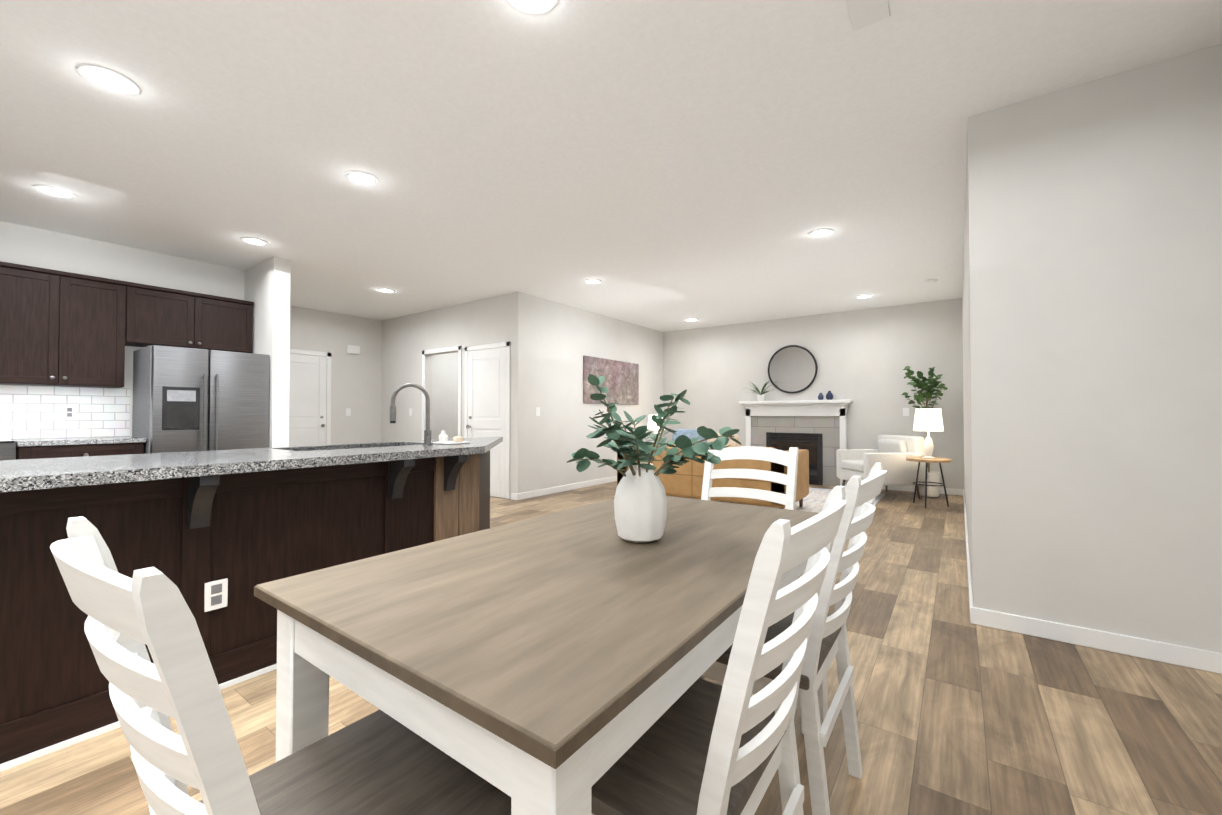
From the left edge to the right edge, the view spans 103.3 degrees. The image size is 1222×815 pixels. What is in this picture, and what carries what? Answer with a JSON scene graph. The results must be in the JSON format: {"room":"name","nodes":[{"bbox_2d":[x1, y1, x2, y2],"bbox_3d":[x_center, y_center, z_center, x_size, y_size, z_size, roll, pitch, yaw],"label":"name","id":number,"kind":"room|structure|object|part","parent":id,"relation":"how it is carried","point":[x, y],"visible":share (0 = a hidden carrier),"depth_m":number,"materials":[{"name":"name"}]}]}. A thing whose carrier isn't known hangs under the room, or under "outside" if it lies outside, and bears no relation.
{"room":"dining area","nodes":[
{"label":"dining area","id":0,"kind":"room"},
{"bbox_2d":[0,221,244,435],"bbox_3d":[-5.711,-0.203,3.289,0.120,2.740,5.300,-1,-1,36],"label":"wall","id":1,"kind":"structure","parent":0,"point":[31,246],"depth_m":4.62,"materials":[{"name":"paint"}]},
{"bbox_2d":[0,385,129,439],"bbox_3d":[-5.837,0.027,3.001,0.007,0.472,4.090,-1,-1,36],"label":"backsplash","id":2,"kind":"structure","parent":1,"relation":"attached to","point":[30,412],"depth_m":4.30,"materials":[{"name":"tile"}]},
{"bbox_2d":[63,406,75,418],"bbox_3d":[-4.865,0.043,4.340,0.007,0.120,0.080,-1,-1,36],"label":"outlet","id":3,"kind":"object","parent":2,"relation":"attached to","point":[69,412],"visible":1,"depth_m":4.34,"materials":[{"name":"white plastic"}]},
{"bbox_2d":[0,261,139,387],"bbox_3d":[-4.796,-0.672,4.182,0.327,0.964,0.919,-1,-1,36],"label":"upper cabinet","id":4,"kind":"object","parent":1,"relation":"attached to","point":[63,328],"depth_m":4.10,"materials":[{"name":"brown wood"}]},
{"bbox_2d":[136,284,253,352],"bbox_3d":[-4.276,-0.866,4.907,0.327,0.555,0.985,-1,-1,36],"label":"upper cabinet","id":5,"kind":"object","parent":1,"relation":"attached to","point":[164,316],"depth_m":4.80,"materials":[{"name":"brown wood"}]},
{"bbox_2d":[244,256,290,447],"bbox_3d":[-4.416,-0.166,5.714,2.490,2.740,0.150,-1,-1,36],"label":"wall","id":6,"kind":"structure","parent":0,"point":[267,287],"depth_m":5.01,"materials":[{"name":"paint"}]},
{"bbox_2d":[290,306,381,444],"bbox_3d":[-4.662,-0.141,7.400,0.120,2.740,2.300,-1,-1,36],"label":"wall","id":7,"kind":"structure","parent":0,"point":[356,383],"depth_m":7.86,"materials":[{"name":"paint"}]},
{"bbox_2d":[289,349,330,446],"bbox_3d":[-4.663,0.179,7.212,0.091,2.095,0.940,-1,-1,36],"label":"door","id":8,"kind":"structure","parent":7,"relation":"attached to","point":[309,399],"depth_m":7.37,"materials":[{"name":"paint"}]},
{"bbox_2d":[346,408,350,415],"bbox_3d":[-4.266,0.076,7.839,0.006,0.120,0.080,-1,-1,36],"label":"light switch","id":9,"kind":"object","parent":7,"relation":"attached to","point":[348,411],"visible":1,"depth_m":7.84,"materials":[{"name":"white plastic"}]},
{"bbox_2d":[347,345,359,353],"bbox_3d":[-4.215,-0.949,7.904,0.029,0.130,0.200,-1,-1,36],"label":"door chime","id":10,"kind":"object","parent":7,"relation":"attached to","point":[352,349],"visible":0.98,"depth_m":7.89,"materials":[{"name":"white plastic"}]},
{"bbox_2d":[432,352,457,439],"bbox_3d":[-2.933,-0.123,8.571,0.120,2.740,1.380,-1,-1,36],"label":"wall","id":11,"kind":"structure","parent":0,"point":[445,392],"depth_m":8.49,"materials":[{"name":"paint"}]},
{"bbox_2d":[381,293,511,498],"bbox_3d":[-2.645,-0.141,7.439,3.350,2.740,0.120,-1,-1,36],"label":"wall","id":12,"kind":"structure","parent":0,"point":[403,342],"depth_m":7.69,"materials":[{"name":"paint"}]},
{"bbox_2d":[422,346,461,439],"bbox_3d":[-2.568,0.165,7.293,0.970,2.125,0.019,-1,-1,36],"label":"trim","id":13,"kind":"structure","parent":12,"relation":"attached to","point":[447,349],"depth_m":7.12,"materials":[{"name":"white wood"}]},
{"bbox_2d":[426,304,458,354],"bbox_3d":[-2.527,-1.172,7.370,0.840,0.680,0.120,-1,-1,36],"label":"lintel","id":14,"kind":"object","parent":12,"relation":"attached to","point":[442,327],"visible":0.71,"depth_m":7.31,"materials":[{"name":"paint"}]},
{"bbox_2d":[464,341,509,498],"bbox_3d":[-1.745,0.170,6.656,0.940,2.095,0.091,-1,-1,36],"label":"door","id":15,"kind":"structure","parent":12,"relation":"attached to","point":[487,391],"depth_m":6.61,"materials":[{"name":"paint"}]},
{"bbox_2d":[511,292,662,492],"bbox_3d":[-0.098,-0.132,7.978,0.155,2.740,3.970,-1,-1,36],"label":"wall","id":16,"kind":"structure","parent":0,"point":[553,343],"depth_m":7.16,"materials":[{"name":"paint"}]},
{"bbox_2d":[536,407,539,415],"bbox_3d":[-1.003,0.058,6.637,0.006,0.120,0.080,-1,-1,36],"label":"light switch","id":17,"kind":"object","parent":16,"relation":"attached to","point":[537,411],"visible":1,"depth_m":6.63,"materials":[{"name":"white plastic"}]},
{"bbox_2d":[515,476,616,499],"bbox_3d":[-0.105,1.192,7.881,0.034,0.088,3.864,-1,-1,36],"label":"baseboard","id":18,"kind":"structure","parent":16,"relation":"attached to","point":[518,496],"depth_m":7.02,"materials":[{"name":"white wood"}]},
{"bbox_3d":[0.033,-0.426,8.061,0.034,0.730,1.550,-1,-1,36],"label":"canvas art frame","id":19,"kind":"part","parent":16,"relation":"part of","materials":[{"name":"pink fabric"}]},
{"bbox_2d":[0,481,1221,814],"bbox_3d":[-1.370,1.210,4.148,9.600,0.060,11.800,-1,-1,36],"label":"floor","id":20,"kind":"structure","parent":0,"point":[958,711],"depth_m":1.77,"materials":[{"name":"brown wood"}]},
{"bbox_2d":[0,435,15,459],"bbox_3d":[-5.010,0.699,3.560,0.666,0.945,0.750,-1,-1,36],"label":"range","id":21,"kind":"object","parent":20,"relation":"on","point":[7,448],"visible":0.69,"depth_m":3.68,"materials":[{"name":"silver metal"}]},
{"bbox_2d":[16,442,143,459],"bbox_3d":[-4.610,0.745,4.186,0.594,0.872,0.715,-1,-1,36],"label":"base cabinet","id":22,"kind":"object","parent":20,"relation":"on","point":[41,452],"visible":0.25,"depth_m":3.97,"materials":[{"name":"brown wood"}]},
{"bbox_2d":[11,436,146,446],"bbox_3d":[-5.577,0.268,2.813,0.635,0.039,4.095,-1,-1,36],"label":"countertop","id":23,"kind":"structure","parent":22,"relation":"on","point":[69,441],"depth_m":4.02,"materials":[{"name":"stone"}]},
{"bbox_2d":[132,345,269,453],"bbox_3d":[-4.034,0.322,4.785,0.807,1.735,0.890,-1,-1,36],"label":"refrigerator","id":24,"kind":"object","parent":20,"relation":"on","point":[188,399],"visible":0.5,"depth_m":4.51,"materials":[{"name":"silver metal"}]},
{"bbox_2d":[0,449,489,771],"bbox_3d":[-2.315,0.695,1.436,0.842,0.888,5.680,-1,-1,36],"label":"kitchen island","id":25,"kind":"object","parent":20,"relation":"on","point":[215,537],"depth_m":1.92,"materials":[{"name":"brown wood"}]},
{"bbox_2d":[0,437,502,488],"bbox_3d":[-2.280,0.231,1.528,0.900,0.041,5.860,-1,-1,36],"label":"island countertop","id":26,"kind":"structure","parent":25,"relation":"on","point":[155,466],"depth_m":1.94,"materials":[{"name":"grey stone"}]},
{"bbox_2d":[390,383,432,444],"bbox_3d":[-1.209,0.040,2.962,0.203,0.382,0.210,-1,-1,36],"label":"faucet","id":27,"kind":"object","parent":26,"relation":"on","point":[427,436],"visible":1,"depth_m":2.97,"materials":[{"name":"silver metal"}]},
{"bbox_2d":[433,430,469,443],"bbox_3d":[-1.040,0.192,3.150,0.160,0.085,0.180,-1,-1,36],"label":"soap tray","id":28,"kind":"object","parent":26,"relation":"on","point":[443,437],"visible":0.96,"depth_m":3.12,"materials":[{"name":"white ceramic"}]},
{"bbox_2d":[50,516,510,814],"bbox_3d":[-0.455,0.644,0.762,0.450,0.970,0.571,-1,-1,36],"label":"chair","id":29,"kind":"object","parent":20,"relation":"on","point":[379,762],"visible":0.92,"depth_m":0.55,"materials":[{"name":"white wood"}]},
{"bbox_2d":[254,496,827,814],"bbox_3d":[0.031,0.758,1.367,0.852,0.760,1.492,-1,-1,36],"label":"dining table","id":30,"kind":"object","parent":20,"relation":"on","point":[559,662],"visible":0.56,"depth_m":0.86,"materials":[{"name":"brown wood"}]},
{"bbox_2d":[567,374,741,542],"bbox_3d":[0.141,0.137,1.362,0.465,0.480,0.536,-1,-1,36],"label":"vase","id":31,"kind":"object","parent":30,"relation":"on","point":[640,504],"visible":1,"depth_m":1.33,"materials":[{"name":"white ceramic"}]},
{"bbox_2d":[591,485,846,814],"bbox_3d":[0.154,0.647,0.965,0.571,0.970,0.450,-1,-1,36],"label":"chair","id":32,"kind":"object","parent":20,"relation":"on","point":[699,746],"visible":0.83,"depth_m":0.80,"materials":[{"name":"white wood"}]},
{"bbox_2d":[613,487,884,518],"bbox_3d":[1.941,1.216,6.694,3.000,0.006,2.400,-1,-1,36],"label":"rug","id":33,"kind":"object","parent":20,"relation":"on","point":[814,500],"visible":0.14,"depth_m":6.19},
{"bbox_2d":[617,429,808,508],"bbox_3d":[1.234,0.738,6.080,2.180,0.919,0.974,-1,-1,36],"label":"sofa","id":34,"kind":"object","parent":33,"relation":"on","point":[685,480],"visible":0.27,"depth_m":5.61,"materials":[{"name":"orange leather"}]},
{"bbox_2d":[836,434,928,499],"bbox_3d":[3.690,0.796,6.626,0.835,0.823,0.800,0,-1,-4],"label":"armchair","id":35,"kind":"object","parent":33,"relation":"on","point":[891,453],"visible":0.9,"depth_m":6.28,"materials":[{"name":"beige fabric"}]},
{"bbox_2d":[701,446,797,694],"bbox_3d":[0.522,0.664,2.094,0.450,0.970,0.571,-1,-1,36],"label":"chair","id":36,"kind":"object","parent":20,"relation":"on","point":[789,459],"visible":0.35,"depth_m":2.28,"materials":[{"name":"white wood"}]},
{"bbox_2d":[701,462,886,814],"bbox_3d":[0.505,0.655,1.452,0.571,0.970,0.450,-1,-1,36],"label":"chair","id":37,"kind":"object","parent":20,"relation":"on","point":[827,641],"visible":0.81,"depth_m":1.24,"materials":[{"name":"white wood"}]},
{"bbox_2d":[739,399,852,486],"bbox_3d":[2.979,0.562,7.908,1.740,1.350,0.228,-1,-1,36],"label":"fireplace","id":38,"kind":"object","parent":20,"relation":"on","point":[817,429],"visible":0.75,"depth_m":7.76,"materials":[{"name":"tile"}]},
{"bbox_2d":[743,380,774,400],"bbox_3d":[2.477,-0.292,8.153,0.592,0.363,0.280,-1,-1,36],"label":"mantel plant","id":39,"kind":"object","parent":38,"relation":"on","point":[760,397],"visible":0.94,"depth_m":8.16,"materials":[{"name":"green plant"}]},
{"bbox_2d":[818,393,823,399],"bbox_3d":[3.332,-0.175,7.673,0.090,0.115,0.089,-1,-1,36],"label":"vase","id":40,"kind":"object","parent":38,"relation":"on","point":[820,396],"visible":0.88,"depth_m":7.64,"materials":[{"name":"blue ceramic"}]},
{"bbox_2d":[826,391,832,399],"bbox_3d":[3.438,-0.191,7.597,0.112,0.144,0.111,-1,-1,36],"label":"vase","id":41,"kind":"object","parent":38,"relation":"on","point":[829,395],"visible":0.96,"depth_m":7.56,"materials":[{"name":"blue ceramic"}]},
{"bbox_2d":[901,366,947,497],"bbox_3d":[4.289,0.312,6.615,0.538,1.811,0.355,-1,-1,36],"label":"plant","id":42,"kind":"object","parent":20,"relation":"on","point":[919,398],"visible":0.9,"depth_m":6.56,"materials":[{"name":"green plant"}]},
{"bbox_2d":[906,457,951,507],"bbox_3d":[3.900,0.918,5.929,0.470,0.581,0.470,-1,-1,36],"label":"side table","id":43,"kind":"object","parent":20,"relation":"on","point":[935,460],"visible":0.98,"depth_m":5.86,"materials":[{"name":"brown wood"}]},
{"bbox_2d":[913,409,942,458],"bbox_3d":[3.900,0.321,5.938,0.310,0.610,0.310,-1,-1,36],"label":"table lamp","id":44,"kind":"object","parent":43,"relation":"on","point":[927,420],"visible":1,"depth_m":5.85,"materials":[{"name":"white fabric"}]},
{"bbox_2d":[975,607,1221,673],"bbox_3d":[2.316,1.109,2.312,0.870,0.088,0.017,-1,-1,36],"label":"baseboard","id":45,"kind":"structure","parent":20,"relation":"on","point":[1194,658],"depth_m":2.29,"materials":[{"name":"white wood"}]},
{"bbox_3d":[0.778,0.953,8.336,0.440,0.580,0.440,-1,-1,36],"label":"end table","id":46,"kind":"object","parent":20,"relation":"on","visible":0},
{"bbox_2d":[647,415,664,432],"bbox_3d":[0.778,0.392,8.344,0.300,0.540,0.300,-1,-1,36],"label":"table lamp","id":47,"kind":"object","parent":46,"relation":"on","point":[652,425],"visible":0.42,"depth_m":8.24,"materials":[{"name":"white ceramic"}]},
{"bbox_2d":[0,0,1221,331],"bbox_3d":[-1.370,-1.589,4.190,9.600,0.060,11.800,-1,-1,36],"label":"ceiling","id":48,"kind":"structure","parent":0,"point":[664,164],"depth_m":2.82,"materials":[{"name":"paint"}]},
{"bbox_2d":[33,185,76,198],"bbox_3d":[-4.023,-1.565,3.498,0.221,0.009,0.208,-1,-1,36],"label":"recessed light","id":49,"kind":"object","parent":48,"relation":"in","point":[49,190],"depth_m":3.50,"materials":[{"name":"white"}]},
{"bbox_2d":[78,64,139,94],"bbox_3d":[-2.420,-1.583,2.332,0.217,0.009,0.208,-1,-1,36],"label":"recessed light","id":50,"kind":"object","parent":48,"relation":"in","point":[109,80],"depth_m":2.33,"materials":[{"name":"white"}]},
{"bbox_2d":[241,237,268,245],"bbox_3d":[-3.318,-1.550,4.497,0.222,0.009,0.205,-1,-1,36],"label":"recessed light","id":51,"kind":"object","parent":48,"relation":"in","point":[254,241],"depth_m":4.51,"materials":[{"name":"white"}]},
{"bbox_2d":[345,170,378,185],"bbox_3d":[-1.700,-1.568,3.298,0.218,0.009,0.208,-1,-1,36],"label":"recessed light","id":52,"kind":"object","parent":48,"relation":"in","point":[357,177],"depth_m":3.30,"materials":[{"name":"white"}]},
{"bbox_2d":[507,0,556,14],"bbox_3d":[-0.304,-1.590,1.890,0.160,0.009,0.130,-1,-1,36],"label":"recessed light","id":53,"kind":"object","parent":48,"relation":"in","point":[532,7],"depth_m":1.91,"materials":[{"name":"white"}]},
{"bbox_2d":[808,228,833,237],"bbox_3d":[1.864,-1.553,4.294,0.203,0.009,0.218,-1,-1,36],"label":"recessed light","id":54,"kind":"object","parent":48,"relation":"in","point":[824,232],"depth_m":4.30,"materials":[{"name":"white"}]},
{"bbox_2d":[845,0,889,30],"bbox_3d":[0.961,-1.589,1.835,0.135,0.011,0.400,-1,-1,36],"label":"ceiling vent","id":55,"kind":"object","parent":48,"relation":"in","point":[863,13],"visible":1,"depth_m":1.93,"materials":[{"name":"white metal"}]},
{"bbox_2d":[925,279,937,283],"bbox_3d":[3.859,-1.518,5.823,0.130,0.034,0.130,-1,-1,36],"label":"smoke detector","id":56,"kind":"object","parent":48,"relation":"attached to","point":[930,281],"visible":1,"depth_m":5.79,"materials":[{"name":"white plastic"}]},
{"bbox_2d":[663,298,963,488],"bbox_3d":[2.989,-0.130,8.129,4.750,2.740,0.120,-1,-1,36],"label":"wall","id":57,"kind":"structure","parent":0,"point":[864,358],"depth_m":7.53,"materials":[{"name":"paint"}]},
{"bbox_2d":[768,345,816,393],"bbox_3d":[2.993,-0.632,7.996,0.802,0.802,0.032,-1,2,36],"label":"round mirror","id":58,"kind":"object","parent":57,"relation":"attached to","point":[792,369],"visible":1,"depth_m":7.99,"materials":[{"name":"black metal"}]},
{"bbox_2d":[903,408,908,415],"bbox_3d":[4.327,0.064,7.083,0.080,0.120,0.007,-1,-1,36],"label":"light switch","id":59,"kind":"object","parent":57,"relation":"attached to","point":[905,411],"visible":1,"depth_m":7.08,"materials":[{"name":"white plastic"}]},
{"bbox_2d":[882,485,962,495],"bbox_3d":[4.277,1.181,7.099,1.420,0.088,0.014,-1,-1,36],"label":"baseboard","id":60,"kind":"structure","parent":57,"relation":"attached to","point":[950,491],"depth_m":7.01,"materials":[{"name":"white wood"}]},
{"bbox_2d":[962,43,1221,652],"bbox_3d":[3.874,-0.186,4.394,1.050,2.740,5.150,-1,-1,36],"label":"wall block","id":61,"kind":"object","parent":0,"point":[1092,329],"visible":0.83,"depth_m":2.32,"materials":[{"name":"paint"}]},
{"bbox_2d":[963,489,974,623],"bbox_3d":[3.402,1.143,4.631,0.017,0.088,5.044,-1,-1,36],"label":"baseboard","id":62,"kind":"structure","parent":61,"relation":"attached to","point":[972,609],"depth_m":3.13,"materials":[{"name":"white wood"}]}
]}

